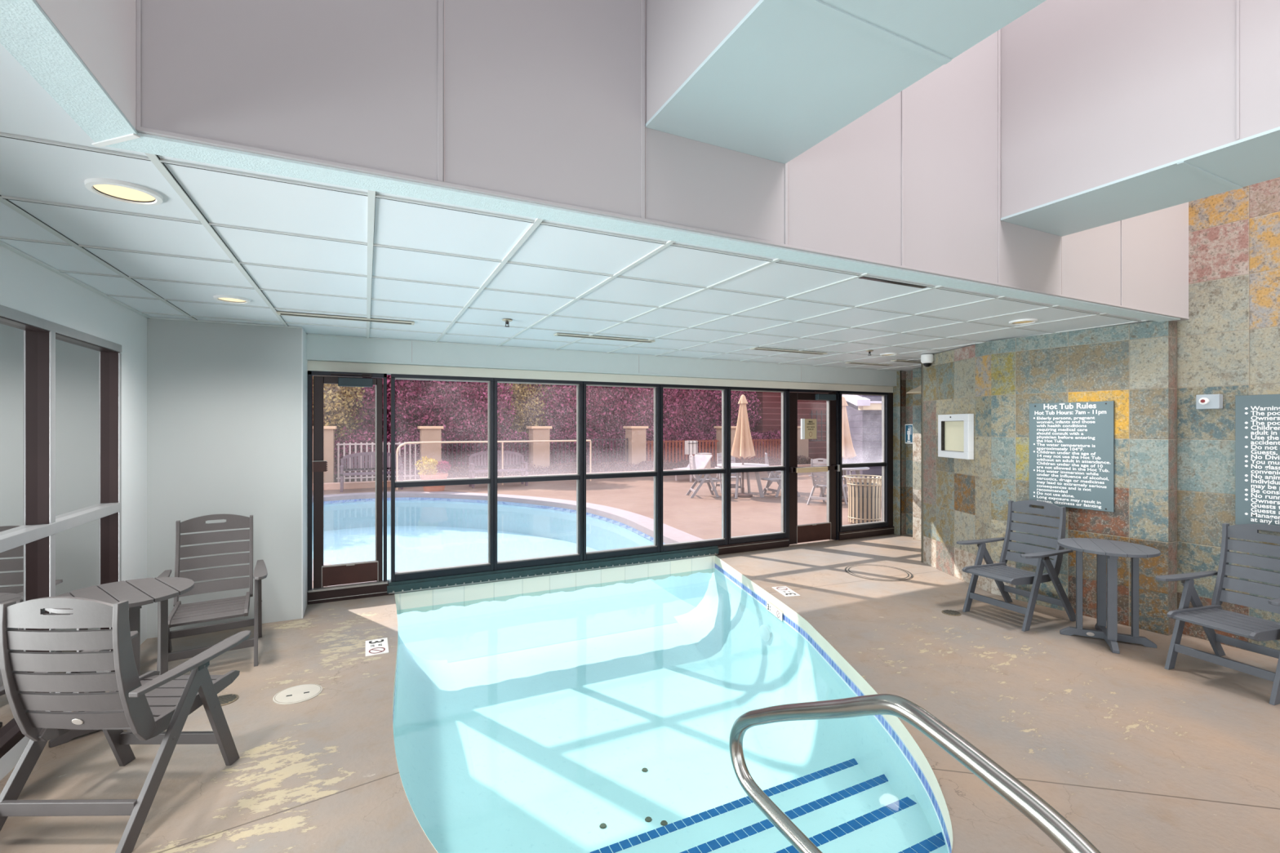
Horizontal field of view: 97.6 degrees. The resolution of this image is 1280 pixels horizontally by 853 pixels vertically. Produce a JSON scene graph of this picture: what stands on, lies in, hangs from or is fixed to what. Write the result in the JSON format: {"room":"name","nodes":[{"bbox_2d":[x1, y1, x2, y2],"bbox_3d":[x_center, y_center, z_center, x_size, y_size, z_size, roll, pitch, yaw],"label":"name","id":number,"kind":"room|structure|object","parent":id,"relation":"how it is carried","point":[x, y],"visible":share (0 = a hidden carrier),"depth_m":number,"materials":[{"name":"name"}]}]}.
{"room":"indoor swimming pool","nodes":[
{"label":"indoor swimming pool","id":0,"kind":"room"},
{"bbox_2d":[0,245,146,781],"bbox_3d":[-1.621,0.370,-0.236,0.120,2.500,10.000,0,0,-26],"label":"wall","id":1,"kind":"structure","parent":0,"point":[27,286],"depth_m":3.85,"materials":[{"name":"paint"}]},
{"bbox_2d":[0,304,121,758],"bbox_3d":[-1.495,0.482,-0.462,0.109,2.075,9.485,0,0,-26],"label":"window","id":2,"kind":"structure","parent":1,"relation":"in","point":[60,386],"depth_m":3.09,"materials":[{"name":"clear glass"}]},
{"bbox_2d":[0,240,898,371],"bbox_3d":[2.261,-0.832,1.863,8.700,0.009,10.360,0,0,-26],"label":"trim","id":3,"kind":"structure","parent":1,"relation":"attached to","point":[2,243],"depth_m":4.48,"materials":[{"name":"paint"}]},
{"bbox_2d":[35,0,136,129],"bbox_3d":[-0.021,-2.303,-1.385,0.105,2.954,6.530,0,0,-26],"label":"wall","id":4,"kind":"structure","parent":0,"point":[102,33],"depth_m":1.39,"materials":[{"name":"paint"}]},
{"bbox_2d":[146,318,302,638],"bbox_3d":[-3.477,0.370,4.711,1.135,2.500,0.520,0,0,-26],"label":"wall","id":5,"kind":"structure","parent":0,"point":[224,400],"depth_m":4.51,"materials":[{"name":"paint"}]},
{"bbox_2d":[302,328,307,618],"bbox_3d":[-2.944,0.395,4.922,0.008,2.450,0.430,0,0,-26],"label":"trim","id":6,"kind":"structure","parent":5,"relation":"attached to","point":[304,362],"depth_m":4.89,"materials":[{"name":"paint"}]},
{"bbox_2d":[0,43,1152,371],"bbox_3d":[2.275,-0.854,1.948,9.000,0.052,10.500,0,0,-26],"label":"ceiling","id":7,"kind":"structure","parent":0,"point":[28,170],"depth_m":3.04,"materials":[{"name":"tile"}]},
{"bbox_2d":[84,177,163,205],"bbox_3d":[-1.830,-0.831,1.992,0.208,0.014,0.208,0,0,-26],"label":"recessed light","id":8,"kind":"object","parent":7,"relation":"in","point":[117,188],"visible":1,"depth_m":1.98,"materials":[{"name":"white plastic"}]},
{"bbox_2d":[93,184,155,201],"bbox_3d":[-1.830,-0.834,1.992,0.164,0.001,0.164,0,0,-26],"label":"diffuser","id":9,"kind":"object","parent":8,"relation":"attached to","point":[121,192],"depth_m":2.00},
{"bbox_2d":[276,311,414,324],"bbox_3d":[-2.231,-0.827,4.297,0.930,0.010,0.090,0,0,-26],"label":"ceiling vent","id":10,"kind":"object","parent":7,"relation":"in","point":[285,313],"visible":1,"depth_m":4.27,"materials":[{"name":"black plastic"}]},
{"bbox_2d":[0,132,1149,371],"bbox_3d":[2.317,-0.835,1.917,8.848,0.010,10.407,0,0,-26],"label":"grid","id":11,"kind":"object","parent":7,"relation":"attached to","point":[158,162],"visible":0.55,"depth_m":3.17,"materials":[{"name":"metal"}]},
{"bbox_2d":[553,333,655,342],"bbox_3d":[-0.317,-0.827,5.255,0.990,0.010,0.090,0,0,-26],"label":"ceiling vent","id":12,"kind":"object","parent":7,"relation":"in","point":[556,334],"visible":1,"depth_m":5.23,"materials":[{"name":"black plastic"}]},
{"bbox_2d":[312,471,881,587],"bbox_3d":[-0.723,1.624,19.680,48.000,0.001,24.010,0,0,-26],"label":"floor","id":13,"kind":"structure","parent":0,"point":[700,516],"depth_m":12.67,"materials":[{"name":"concrete"}]},
{"bbox_2d":[312,426,337,483],"bbox_3d":[-8.591,0.805,15.168,0.660,1.630,0.660,0,0,-26],"label":"pillar","id":14,"kind":"structure","parent":13,"relation":"on","point":[329,431],"depth_m":15.00,"materials":[{"name":"beige paint"}]},
{"bbox_2d":[336,441,418,482],"bbox_3d":[-7.351,0.980,15.774,2.100,1.080,0.040,0,0,-26],"label":"fence panel","id":15,"kind":"object","parent":14,"relation":"attached to","point":[399,443],"visible":0.58,"depth_m":15.65,"materials":[{"name":"white paint"}]},
{"bbox_2d":[339,452,403,492],"bbox_3d":[-6.858,1.140,14.357,1.450,0.960,0.540,0,0,-26],"label":"garden bench","id":16,"kind":"object","parent":13,"relation":"on","point":[343,467],"visible":0.73,"depth_m":14.42,"materials":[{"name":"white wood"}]},
{"bbox_2d":[417,426,444,479],"bbox_3d":[-6.121,0.805,16.376,0.660,1.630,0.660,0,0,-26],"label":"pillar","id":17,"kind":"structure","parent":13,"relation":"on","point":[427,433],"depth_m":16.14,"materials":[{"name":"stone"}]},
{"bbox_2d":[441,439,529,475],"bbox_3d":[-4.670,0.955,17.086,2.630,1.130,0.040,0,0,-26],"label":"fence panel","id":18,"kind":"object","parent":17,"relation":"attached to","point":[460,439],"visible":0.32,"depth_m":16.86,"materials":[{"name":"wood"}]},
{"bbox_2d":[414,455,451,491],"bbox_3d":[-5.244,1.178,14.149,0.756,0.885,0.731,0,0,20],"label":"flower planter","id":19,"kind":"object","parent":13,"relation":"on","point":[443,466],"visible":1,"depth_m":14.00,"materials":[{"name":"ceramic"}]},
{"bbox_2d":[395,440,591,489],"bbox_3d":[-3.840,1.006,15.488,5.328,1.228,0.050,0,0,-26],"label":"pipe railing","id":20,"kind":"object","parent":13,"relation":"on","point":[535,441],"visible":0.94,"depth_m":15.20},
{"bbox_2d":[468,450,528,488],"bbox_3d":[-3.854,1.140,15.270,1.500,0.960,0.540,0,0,-26],"label":"garden bench","id":21,"kind":"object","parent":13,"relation":"on","point":[472,466],"visible":0.84,"depth_m":15.35,"materials":[{"name":"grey wood"}]},
{"bbox_2d":[312,491,711,662],"bbox_3d":[-3.545,2.008,9.849,10.447,0.784,6.302,0,0,37],"label":"pool","id":22,"kind":"object","parent":13,"relation":"in","point":[433,529],"visible":0.39,"depth_m":9.93,"materials":[{"name":"liquid"}]},
{"bbox_2d":[326,376,721,468],"bbox_3d":[-5.728,-1.230,23.081,38.000,5.700,1.300,0,0,-26],"label":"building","id":23,"kind":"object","parent":13,"relation":"on","point":[360,427],"visible":0.02,"depth_m":22.70,"materials":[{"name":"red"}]},
{"bbox_2d":[334,458,714,482],"bbox_3d":[-1.407,1.571,21.077,44.000,0.103,5.900,0,0,-26],"label":"soil bed","id":24,"kind":"object","parent":13,"relation":"on","point":[406,477],"visible":0.02,"depth_m":16.44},
{"bbox_2d":[312,375,368,452],"bbox_3d":[-9.470,-0.500,16.447,2.693,4.054,2.879,0,0,28],"label":"tree","id":25,"kind":"object","parent":24,"relation":"on","point":[338,405],"visible":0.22,"depth_m":16.32,"materials":[{"name":"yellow plant"}]},
{"bbox_2d":[334,426,419,479],"bbox_3d":[-8.130,0.850,16.396,3.853,1.731,1.177,0,0,-24],"label":"hedge","id":26,"kind":"object","parent":24,"relation":"on","point":[361,438],"visible":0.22,"depth_m":16.25,"materials":[{"name":"purple plant"}]},
{"bbox_2d":[340,374,457,469],"bbox_3d":[-7.746,-1.045,18.305,3.693,5.147,3.057,0,0,-35],"label":"tree","id":27,"kind":"object","parent":24,"relation":"on","point":[406,427],"visible":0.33,"depth_m":17.51,"materials":[{"name":"purple plant"}]},
{"bbox_2d":[368,426,487,476],"bbox_3d":[-6.380,0.850,17.354,3.853,1.731,1.177,0,0,-28],"label":"hedge","id":28,"kind":"object","parent":24,"relation":"on","point":[412,438],"visible":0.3,"depth_m":17.30,"materials":[{"name":"purple plant"}]},
{"bbox_2d":[437,465,487,478],"bbox_3d":[-5.124,1.356,16.257,1.865,0.504,0.546,0,0,-26],"label":"shrub","id":29,"kind":"object","parent":24,"relation":"on","point":[462,471],"visible":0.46,"depth_m":16.14,"materials":[{"name":"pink plant"}]},
{"bbox_2d":[408,379,517,464],"bbox_3d":[-5.870,-1.056,18.549,3.534,5.170,3.429,0,0,-8],"label":"tree","id":30,"kind":"object","parent":24,"relation":"on","point":[464,424],"visible":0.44,"depth_m":17.68,"materials":[{"name":"purple plant"}]},
{"bbox_2d":[453,427,568,469],"bbox_3d":[-4.177,0.850,18.328,3.853,1.731,1.177,0,0,-23],"label":"hedge","id":31,"kind":"object","parent":24,"relation":"on","point":[513,436],"visible":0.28,"depth_m":18.12,"materials":[{"name":"purple plant"}]},
{"bbox_2d":[480,382,556,450],"bbox_3d":[-4.356,-0.520,20.074,2.718,4.096,2.898,0,0,19],"label":"tree","id":32,"kind":"object","parent":24,"relation":"on","point":[521,390],"visible":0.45,"depth_m":19.27,"materials":[{"name":"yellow plant"}]},
{"bbox_2d":[497,463,546,475],"bbox_3d":[-3.732,1.356,16.938,1.865,0.504,0.546,0,0,-26],"label":"shrub","id":33,"kind":"object","parent":24,"relation":"on","point":[533,469],"visible":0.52,"depth_m":17.00,"materials":[{"name":"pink plant"}]},
{"bbox_2d":[537,462,592,474],"bbox_3d":[-2.340,1.356,17.619,1.865,0.504,0.546,0,0,-26],"label":"shrub","id":34,"kind":"object","parent":24,"relation":"on","point":[553,470],"visible":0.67,"depth_m":17.48,"materials":[{"name":"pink plant"}]},
{"bbox_2d":[522,428,617,470],"bbox_3d":[-2.426,0.850,19.286,3.853,1.731,1.177,0,0,-30],"label":"hedge","id":35,"kind":"object","parent":24,"relation":"on","point":[571,437],"visible":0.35,"depth_m":19.19,"materials":[{"name":"purple plant"}]},
{"bbox_2d":[524,384,627,461],"bbox_3d":[-2.382,-1.114,20.568,3.798,5.286,3.104,0,0,-23],"label":"tree","id":36,"kind":"object","parent":24,"relation":"on","point":[566,421],"visible":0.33,"depth_m":19.89,"materials":[{"name":"purple plant"}]},
{"bbox_2d":[586,460,637,472],"bbox_3d":[-0.947,1.356,18.301,1.865,0.504,0.546,0,0,-26],"label":"shrub","id":37,"kind":"object","parent":24,"relation":"on","point":[597,468],"visible":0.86,"depth_m":18.23,"materials":[{"name":"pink plant"}]},
{"bbox_2d":[586,426,681,465],"bbox_3d":[-0.224,0.850,20.259,3.853,1.731,1.177,0,0,-22],"label":"hedge","id":38,"kind":"object","parent":24,"relation":"on","point":[623,431],"visible":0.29,"depth_m":19.87,"materials":[{"name":"purple plant"}]},
{"bbox_2d":[593,386,684,457],"bbox_3d":[-0.109,-1.023,21.184,3.410,5.102,3.442,0,0,-17],"label":"tree","id":39,"kind":"object","parent":24,"relation":"on","point":[628,393],"visible":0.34,"depth_m":20.38,"materials":[{"name":"purple plant"}]},
{"bbox_2d":[631,459,676,471],"bbox_3d":[0.445,1.356,18.982,1.865,0.504,0.546,0,0,-26],"label":"shrub","id":40,"kind":"object","parent":24,"relation":"on","point":[668,466],"visible":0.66,"depth_m":18.84,"materials":[{"name":"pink plant"}]},
{"bbox_2d":[643,387,711,462],"bbox_3d":[1.515,-0.804,22.749,2.739,4.664,3.351,0,0,6],"label":"tree","id":41,"kind":"object","parent":24,"relation":"on","point":[682,402],"visible":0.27,"depth_m":21.81,"materials":[{"name":"purple plant"}]},
{"bbox_2d":[646,426,715,465],"bbox_3d":[1.527,0.850,21.218,3.853,1.731,1.177,0,0,-31],"label":"hedge","id":42,"kind":"object","parent":24,"relation":"on","point":[677,437],"visible":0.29,"depth_m":21.17,"materials":[{"name":"purple plant"}]},
{"bbox_2d":[678,389,761,453],"bbox_3d":[3.390,-1.146,23.537,3.820,5.349,3.154,0,0,-37],"label":"tree","id":43,"kind":"object","parent":24,"relation":"on","point":[716,420],"visible":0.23,"depth_m":22.63,"materials":[{"name":"purple plant"}]},
{"bbox_2d":[730,391,826,461],"bbox_3d":[6.394,-0.880,25.155,4.400,5.000,2.830,0,0,-26],"label":"garden shed","id":44,"kind":"object","parent":24,"relation":"on","point":[770,412],"visible":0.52,"depth_m":23.78,"materials":[{"name":"red"}]},
{"bbox_2d":[526,426,552,475],"bbox_3d":[-3.201,0.805,17.805,0.660,1.630,0.660,0,0,-26],"label":"pillar","id":45,"kind":"structure","parent":13,"relation":"on","point":[539,452],"depth_m":17.57,"materials":[{"name":"stone"}]},
{"bbox_2d":[552,437,627,472],"bbox_3d":[-1.675,0.955,18.552,2.798,1.130,0.040,0,0,-26],"label":"fence panel","id":46,"kind":"object","parent":45,"relation":"attached to","point":[591,439],"visible":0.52,"depth_m":18.65,"materials":[{"name":"metal"}]},
{"bbox_2d":[312,463,826,490],"bbox_3d":[-0.954,1.540,17.875,38.000,0.160,0.250,0,0,-26],"label":"curb","id":47,"kind":"object","parent":13,"relation":"on","point":[351,485],"visible":0.11,"depth_m":14.74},
{"bbox_2d":[622,426,648,471],"bbox_3d":[-0.147,0.805,19.299,0.660,1.630,0.660,0,0,-26],"label":"pillar","id":48,"kind":"structure","parent":13,"relation":"on","point":[636,435],"depth_m":19.07,"materials":[{"name":"stone"}]},
{"bbox_2d":[646,440,718,469],"bbox_3d":[1.514,1.005,20.112,3.100,1.030,0.040,0,0,-26],"label":"fence panel","id":49,"kind":"object","parent":48,"relation":"attached to","point":[669,442],"visible":0.38,"depth_m":20.02,"materials":[{"name":"red wood"}]},
{"bbox_2d":[673,454,712,481],"bbox_3d":[1.624,1.252,17.092,0.600,0.736,1.361,0,0,35],"label":"lounger","id":50,"kind":"object","parent":13,"relation":"on","point":[701,461],"visible":0.6,"depth_m":17.30,"materials":[{"name":"white paint"}]},
{"bbox_2d":[685,454,721,497],"bbox_3d":[1.486,1.135,13.014,0.755,0.970,0.636,0,0,-5],"label":"patio chair","id":51,"kind":"object","parent":13,"relation":"on","point":[696,477],"visible":0.8,"depth_m":12.81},
{"bbox_2d":[714,426,736,467],"bbox_3d":[3.221,0.805,20.947,0.660,1.630,0.660,0,0,-26],"label":"pillar","id":52,"kind":"structure","parent":13,"relation":"on","point":[718,428],"depth_m":20.81,"materials":[{"name":"concrete"}]},
{"bbox_2d":[737,439,781,465],"bbox_3d":[4.793,1.005,21.717,2.800,1.030,0.040,0,0,-26],"label":"fence panel","id":53,"kind":"object","parent":52,"relation":"attached to","point":[762,441],"visible":0.31,"depth_m":21.79,"materials":[{"name":"red wood"}]},
{"bbox_2d":[730,394,755,497],"bbox_3d":[2.388,0.440,13.003,0.532,2.360,0.532,0,0,-4],"label":"patio umbrella","id":54,"kind":"object","parent":13,"relation":"on","point":[743,448],"visible":1,"depth_m":12.90,"materials":[{"name":"beige fabric"}]},
{"bbox_2d":[716,462,769,498],"bbox_3d":[2.388,1.257,13.003,1.200,0.744,1.200,0,0,-43],"label":"patio table","id":55,"kind":"object","parent":13,"relation":"on","point":[732,464],"visible":0.73,"depth_m":12.79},
{"bbox_2d":[760,471,800,497],"bbox_3d":[3.276,1.135,13.130,0.755,0.970,0.636,0,0,-20],"label":"patio chair","id":56,"kind":"object","parent":13,"relation":"on","point":[769,478],"visible":0.33,"depth_m":13.16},
{"bbox_2d":[806,457,848,504],"bbox_3d":[3.925,1.135,11.673,0.755,0.970,0.636,0,0,-42],"label":"patio chair","id":57,"kind":"object","parent":13,"relation":"on","point":[818,480],"visible":0.62,"depth_m":11.59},
{"bbox_2d":[842,395,856,502],"bbox_3d":[4.421,0.480,12.239,0.532,2.280,0.532,0,0,-4],"label":"patio umbrella","id":58,"kind":"object","parent":13,"relation":"on","point":[848,451],"visible":0.41,"depth_m":12.13,"materials":[{"name":"beige fabric"}]},
{"bbox_2d":[842,394,881,479],"bbox_3d":[8.786,0.086,18.519,5.838,3.069,4.481,0,0,-8],"label":"building","id":59,"kind":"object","parent":13,"relation":"on","point":[864,411],"visible":0.24,"depth_m":16.65,"materials":[{"name":"paint"}]},
{"bbox_2d":[844,475,881,524],"bbox_3d":[3.757,1.217,9.386,0.642,0.766,0.642,0,0,-26],"label":"litter bin","id":60,"kind":"object","parent":13,"relation":"on","point":[864,495],"visible":0.93,"depth_m":9.19,"materials":[{"name":"beige metal"}]},
{"bbox_2d":[323,360,890,386],"bbox_3d":[0.369,-1.470,6.860,7.647,1.920,0.100,0,0,-26],"label":"wall","id":61,"kind":"structure","parent":0,"point":[323,361],"depth_m":5.97,"materials":[{"name":"paint"}]},
{"bbox_2d":[306,370,388,604],"bbox_3d":[-2.740,0.555,5.284,0.677,2.130,0.160,0,0,-26],"label":"door","id":62,"kind":"structure","parent":61,"relation":"in","point":[375,571],"depth_m":5.22,"materials":[{"name":"brown metal"}]},
{"bbox_2d":[391,373,493,582],"bbox_3d":[-1.987,0.545,5.680,0.981,2.110,0.100,0,0,-26],"label":"window","id":63,"kind":"structure","parent":61,"relation":"in","point":[489,566],"depth_m":5.65,"materials":[{"name":"brown metal"}]},
{"bbox_2d":[493,377,582,570],"bbox_3d":[-1.103,0.545,6.112,0.983,2.110,0.100,0,0,-26],"label":"window","id":64,"kind":"structure","parent":61,"relation":"in","point":[547,560],"depth_m":6.13,"materials":[{"name":"brown metal"}]},
{"bbox_2d":[307,360,893,392],"bbox_3d":[0.396,-0.556,6.804,7.647,0.092,0.025,0,0,-26],"label":"trim","id":65,"kind":"structure","parent":61,"relation":"attached to","point":[319,366],"depth_m":6.19,"materials":[{"name":"paint"}]},
{"bbox_2d":[306,334,897,386],"bbox_3d":[0.426,-0.718,6.778,7.677,0.225,0.098,0,0,-26],"label":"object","id":66,"kind":"structure","parent":61,"relation":"attached to","point":[319,348],"depth_m":6.13,"materials":[{"name":"paint"}]},
{"bbox_2d":[582,381,660,560],"bbox_3d":[-0.217,0.545,6.545,0.977,2.110,0.100,0,0,-26],"label":"window","id":67,"kind":"structure","parent":61,"relation":"in","point":[600,554],"depth_m":6.57,"materials":[{"name":"brown metal"}]},
{"bbox_2d":[660,383,728,551],"bbox_3d":[0.666,0.555,6.978,0.978,2.130,0.100,0,0,-26],"label":"window","id":68,"kind":"structure","parent":61,"relation":"in","point":[723,540],"depth_m":7.04,"materials":[{"name":"brown metal"}]},
{"bbox_2d":[728,386,787,544],"bbox_3d":[1.543,0.555,7.407,0.964,2.130,0.100,0,0,-26],"label":"window","id":69,"kind":"structure","parent":61,"relation":"in","point":[783,534],"depth_m":7.49,"materials":[{"name":"brown metal"}]},
{"bbox_2d":[787,388,839,546],"bbox_3d":[2.413,0.555,7.796,0.952,2.130,0.165,0,0,-26],"label":"door","id":70,"kind":"structure","parent":61,"relation":"in","point":[829,530],"depth_m":7.79,"materials":[{"name":"brown metal"}]},
{"bbox_2d":[800,418,816,439],"bbox_3d":[2.341,0.034,7.774,0.270,0.282,0.021,0,0,-26],"label":"sign","id":71,"kind":"object","parent":70,"relation":"attached to","point":[808,426],"visible":1,"depth_m":7.76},
{"bbox_2d":[839,391,888,532],"bbox_3d":[3.275,0.555,8.255,0.978,2.130,0.100,0,0,-26],"label":"window","id":72,"kind":"structure","parent":61,"relation":"in","point":[884,464],"depth_m":8.33,"materials":[{"name":"brown metal"}]},
{"bbox_2d":[888,392,893,526],"bbox_3d":[3.762,0.555,8.493,0.106,2.130,0.100,0,0,-26],"label":"trim","id":73,"kind":"structure","parent":61,"relation":"attached to","point":[890,394],"depth_m":8.44,"materials":[{"name":"brown metal"}]},
{"bbox_2d":[0,533,1279,852],"bbox_3d":[2.322,1.620,1.966,9.100,0.001,10.490,0,0,-26],"label":"floor","id":74,"kind":"structure","parent":0,"point":[1139,755],"depth_m":2.99,"materials":[{"name":"concrete"}]},
{"bbox_2d":[44,577,194,747],"bbox_3d":[-2.818,1.262,3.063,0.600,0.717,0.600,0,0,36],"label":"round side table","id":75,"kind":"object","parent":74,"relation":"on","point":[139,593],"visible":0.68,"depth_m":3.06,"materials":[{"name":"plastic"}]},
{"bbox_2d":[0,596,250,852],"bbox_3d":[-2.216,1.135,2.437,0.636,0.970,0.755,0,0,-1],"label":"armchair","id":76,"kind":"object","parent":74,"relation":"on","point":[148,704],"visible":1,"depth_m":2.18,"materials":[{"name":"plastic"}]},
{"bbox_2d":[156,514,267,671],"bbox_3d":[-2.969,1.135,3.895,0.636,0.970,0.755,0,0,-34],"label":"armchair","id":77,"kind":"object","parent":74,"relation":"on","point":[180,615],"visible":0.83,"depth_m":4.06,"materials":[{"name":"plastic"}]},
{"bbox_2d":[272,684,322,704],"bbox_3d":[-2.068,1.616,3.391,0.256,0.008,0.256,0,0,-26],"label":"lid","id":78,"kind":"object","parent":74,"relation":"on","point":[304,692],"visible":1,"depth_m":3.38,"materials":[{"name":"plastic"}]},
{"bbox_2d":[365,637,388,657],"bbox_3d":[-1.932,1.617,4.114,0.150,0.008,0.310,0,0,-26],"label":"depth marker","id":79,"kind":"object","parent":74,"relation":"on","point":[376,646],"visible":1,"depth_m":4.11,"materials":[{"name":"white tile"}]},
{"bbox_2d":[392,555,952,852],"bbox_3d":[0.277,2.010,4.075,3.870,0.784,5.266,0,0,-26],"label":"swimming pool","id":80,"kind":"object","parent":74,"relation":"in","point":[618,742],"visible":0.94,"depth_m":4.09,"materials":[{"name":"paint"}]},
{"bbox_2d":[386,546,718,594],"bbox_3d":[-0.748,1.552,6.266,3.796,0.095,0.145,0,0,-26],"label":"trim","id":81,"kind":"structure","parent":80,"relation":"on","point":[433,582],"depth_m":6.04,"materials":[{"name":"metal"}]},
{"bbox_2d":[844,564,912,581],"bbox_3d":[2.638,1.617,6.212,0.694,0.006,0.694,0,0,-26],"label":"manhole cover","id":82,"kind":"object","parent":74,"relation":"on","point":[879,572],"visible":1,"depth_m":6.19,"materials":[{"name":"concrete"}]},
{"bbox_2d":[728,693,1100,852],"bbox_3d":[0.612,1.158,1.440,0.120,0.963,1.329,0,0,-28],"label":"pool handrail","id":83,"kind":"object","parent":74,"relation":"on","point":[1042,815],"visible":1,"depth_m":1.38,"materials":[{"name":"silver metal"}]},
{"bbox_2d":[956,500,1075,631],"bbox_3d":[3.201,1.135,4.785,0.755,0.970,0.636,0,0,-24],"label":"armchair","id":84,"kind":"object","parent":74,"relation":"on","point":[1034,555],"visible":1,"depth_m":4.82,"materials":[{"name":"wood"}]},
{"bbox_2d":[1057,537,1160,653],"bbox_3d":[3.534,1.262,4.245,0.600,0.717,0.600,0,0,29],"label":"round side table","id":85,"kind":"object","parent":74,"relation":"on","point":[1113,549],"visible":1,"depth_m":4.17,"materials":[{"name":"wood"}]},
{"bbox_2d":[1155,523,1279,705],"bbox_3d":[3.876,1.135,3.599,0.755,0.970,0.636,0,0,-19],"label":"armchair","id":86,"kind":"object","parent":74,"relation":"on","point":[1211,617],"visible":1,"depth_m":3.73,"materials":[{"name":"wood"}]},
{"bbox_2d":[137,0,1188,321],"bbox_3d":[1.377,-2.303,2.990,6.498,2.954,0.100,0,0,-26],"label":"wall","id":87,"kind":"structure","parent":0,"point":[543,97],"depth_m":2.16,"materials":[{"name":"paint"}]},
{"bbox_2d":[91,133,140,146],"bbox_3d":[-1.494,-0.816,1.598,0.178,0.004,0.017,0,0,18],"label":"trim","id":88,"kind":"structure","parent":87,"relation":"attached to","point":[131,136],"depth_m":1.60,"materials":[{"name":"white plastic"}]},
{"bbox_2d":[0,0,1180,321],"bbox_3d":[2.716,-0.823,0.024,6.300,0.009,6.655,0,0,-26],"label":"trim","id":89,"kind":"structure","parent":87,"relation":"attached to","point":[27,32],"depth_m":1.77,"materials":[{"name":"paint"}]},
{"bbox_2d":[136,0,1189,319],"bbox_3d":[1.412,-2.303,2.944,6.275,2.954,0.012,0,0,-26],"label":"trim","id":90,"kind":"structure","parent":87,"relation":"attached to","point":[440,182],"depth_m":2.26,"materials":[{"name":"paint"}]},
{"bbox_2d":[892,370,901,535],"bbox_3d":[3.857,0.395,8.425,0.024,2.450,0.145,0,0,-26],"label":"wall","id":91,"kind":"structure","parent":0,"point":[896,389],"depth_m":8.41,"materials":[{"name":"paint"}]},
{"bbox_2d":[900,370,906,535],"bbox_3d":[3.914,0.395,8.430,0.118,2.450,0.104,0,0,-26],"label":"wall","id":92,"kind":"structure","parent":0,"point":[903,377],"depth_m":8.38,"materials":[{"name":"paint"}]},
{"bbox_2d":[716,526,893,555],"bbox_3d":[2.384,1.562,7.806,3.185,0.115,0.133,0,0,-26],"label":"trim","id":93,"kind":"structure","parent":92,"relation":"attached to","point":[778,543],"depth_m":7.47,"materials":[{"name":"brown metal"}]},
{"bbox_2d":[906,370,912,535],"bbox_3d":[4.331,0.395,7.853,0.124,2.450,1.300,0,0,-26],"label":"wall","id":94,"kind":"structure","parent":0,"point":[909,373],"depth_m":8.36,"materials":[{"name":"stone"}]},
{"bbox_2d":[912,368,921,541],"bbox_3d":[4.231,0.395,7.670,0.204,2.450,0.980,0,0,-26],"label":"wall","id":95,"kind":"structure","parent":0,"point":[917,372],"depth_m":8.00,"materials":[{"name":"stone"}]},
{"bbox_2d":[921,363,923,562],"bbox_3d":[3.951,0.395,6.963,1.320,2.450,0.024,0,0,-26],"label":"wall","id":96,"kind":"structure","parent":0,"point":[922,363],"depth_m":6.68,"materials":[{"name":"stone"}]},
{"bbox_2d":[923,341,991,593],"bbox_3d":[3.446,0.395,6.044,0.124,2.450,1.231,0,0,-2],"label":"wall","id":97,"kind":"structure","parent":0,"point":[957,492],"depth_m":5.97,"materials":[{"name":"stone"}]},
{"bbox_2d":[937,413,973,459],"bbox_3d":[3.348,0.102,5.961,0.067,0.465,0.550,0,0,-2],"label":"case","id":98,"kind":"object","parent":97,"relation":"attached to","point":[955,431],"visible":1,"depth_m":5.93,"materials":[{"name":"white plastic"}]},
{"bbox_2d":[991,320,1168,635],"bbox_3d":[3.797,0.395,4.916,0.124,2.450,1.288,0,0,-32],"label":"wall","id":99,"kind":"structure","parent":0,"point":[1126,365],"depth_m":4.69,"materials":[{"name":"stone"}]},
{"bbox_2d":[1029,400,1114,511],"bbox_3d":[3.734,0.247,4.875,0.024,0.915,0.620,0,0,-32],"label":"sign","id":100,"kind":"object","parent":99,"relation":"attached to","point":[1072,444],"visible":0.98,"depth_m":4.85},
{"bbox_2d":[1168,320,1177,635],"bbox_3d":[4.142,0.395,4.389,0.140,2.450,0.044,0,0,-26],"label":"wall","id":101,"kind":"structure","parent":0,"point":[1172,325],"depth_m":4.37,"materials":[{"name":"stone"}]},
{"bbox_2d":[1177,177,1279,655],"bbox_3d":[5.721,-1.080,1.463,0.124,5.400,6.600,0,0,-26],"label":"wall","id":102,"kind":"structure","parent":0,"point":[1228,345],"depth_m":4.18,"materials":[{"name":"stone"}]},
{"bbox_2d":[1195,394,1222,409],"bbox_3d":[4.258,-0.185,4.199,0.100,0.110,0.130,0,0,-26],"label":"switch","id":103,"kind":"object","parent":102,"relation":"attached to","point":[1203,402],"visible":1,"depth_m":4.18,"materials":[{"name":"white plastic"}]},
{"bbox_2d":[1235,394,1279,526],"bbox_3d":[4.541,0.245,3.705,0.021,0.940,0.865,0,0,-26],"label":"sign","id":104,"kind":"object","parent":102,"relation":"attached to","point":[1257,417],"visible":1,"depth_m":3.98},
{"bbox_3d":[3.926,-2.330,-3.155,7.520,3.300,0.120,0,0,-26],"label":"wall","id":105,"kind":"structure","parent":0,"visible":0},
{"bbox_2d":[645,0,1045,163],"bbox_3d":[1.780,-2.494,-0.504,0.722,2.573,6.529,0,0,-26],"label":"ceiling beam","id":106,"kind":"structure","parent":105,"relation":"attached to","point":[773,80],"depth_m":1.92,"materials":[{"name":"paint"}]},
{"bbox_2d":[1000,0,1279,236],"bbox_3d":[3.839,-2.494,0.503,0.637,2.573,6.529,0,0,-26],"label":"ceiling beam","id":107,"kind":"structure","parent":105,"relation":"attached to","point":[1112,111],"depth_m":2.78,"materials":[{"name":"paint"}]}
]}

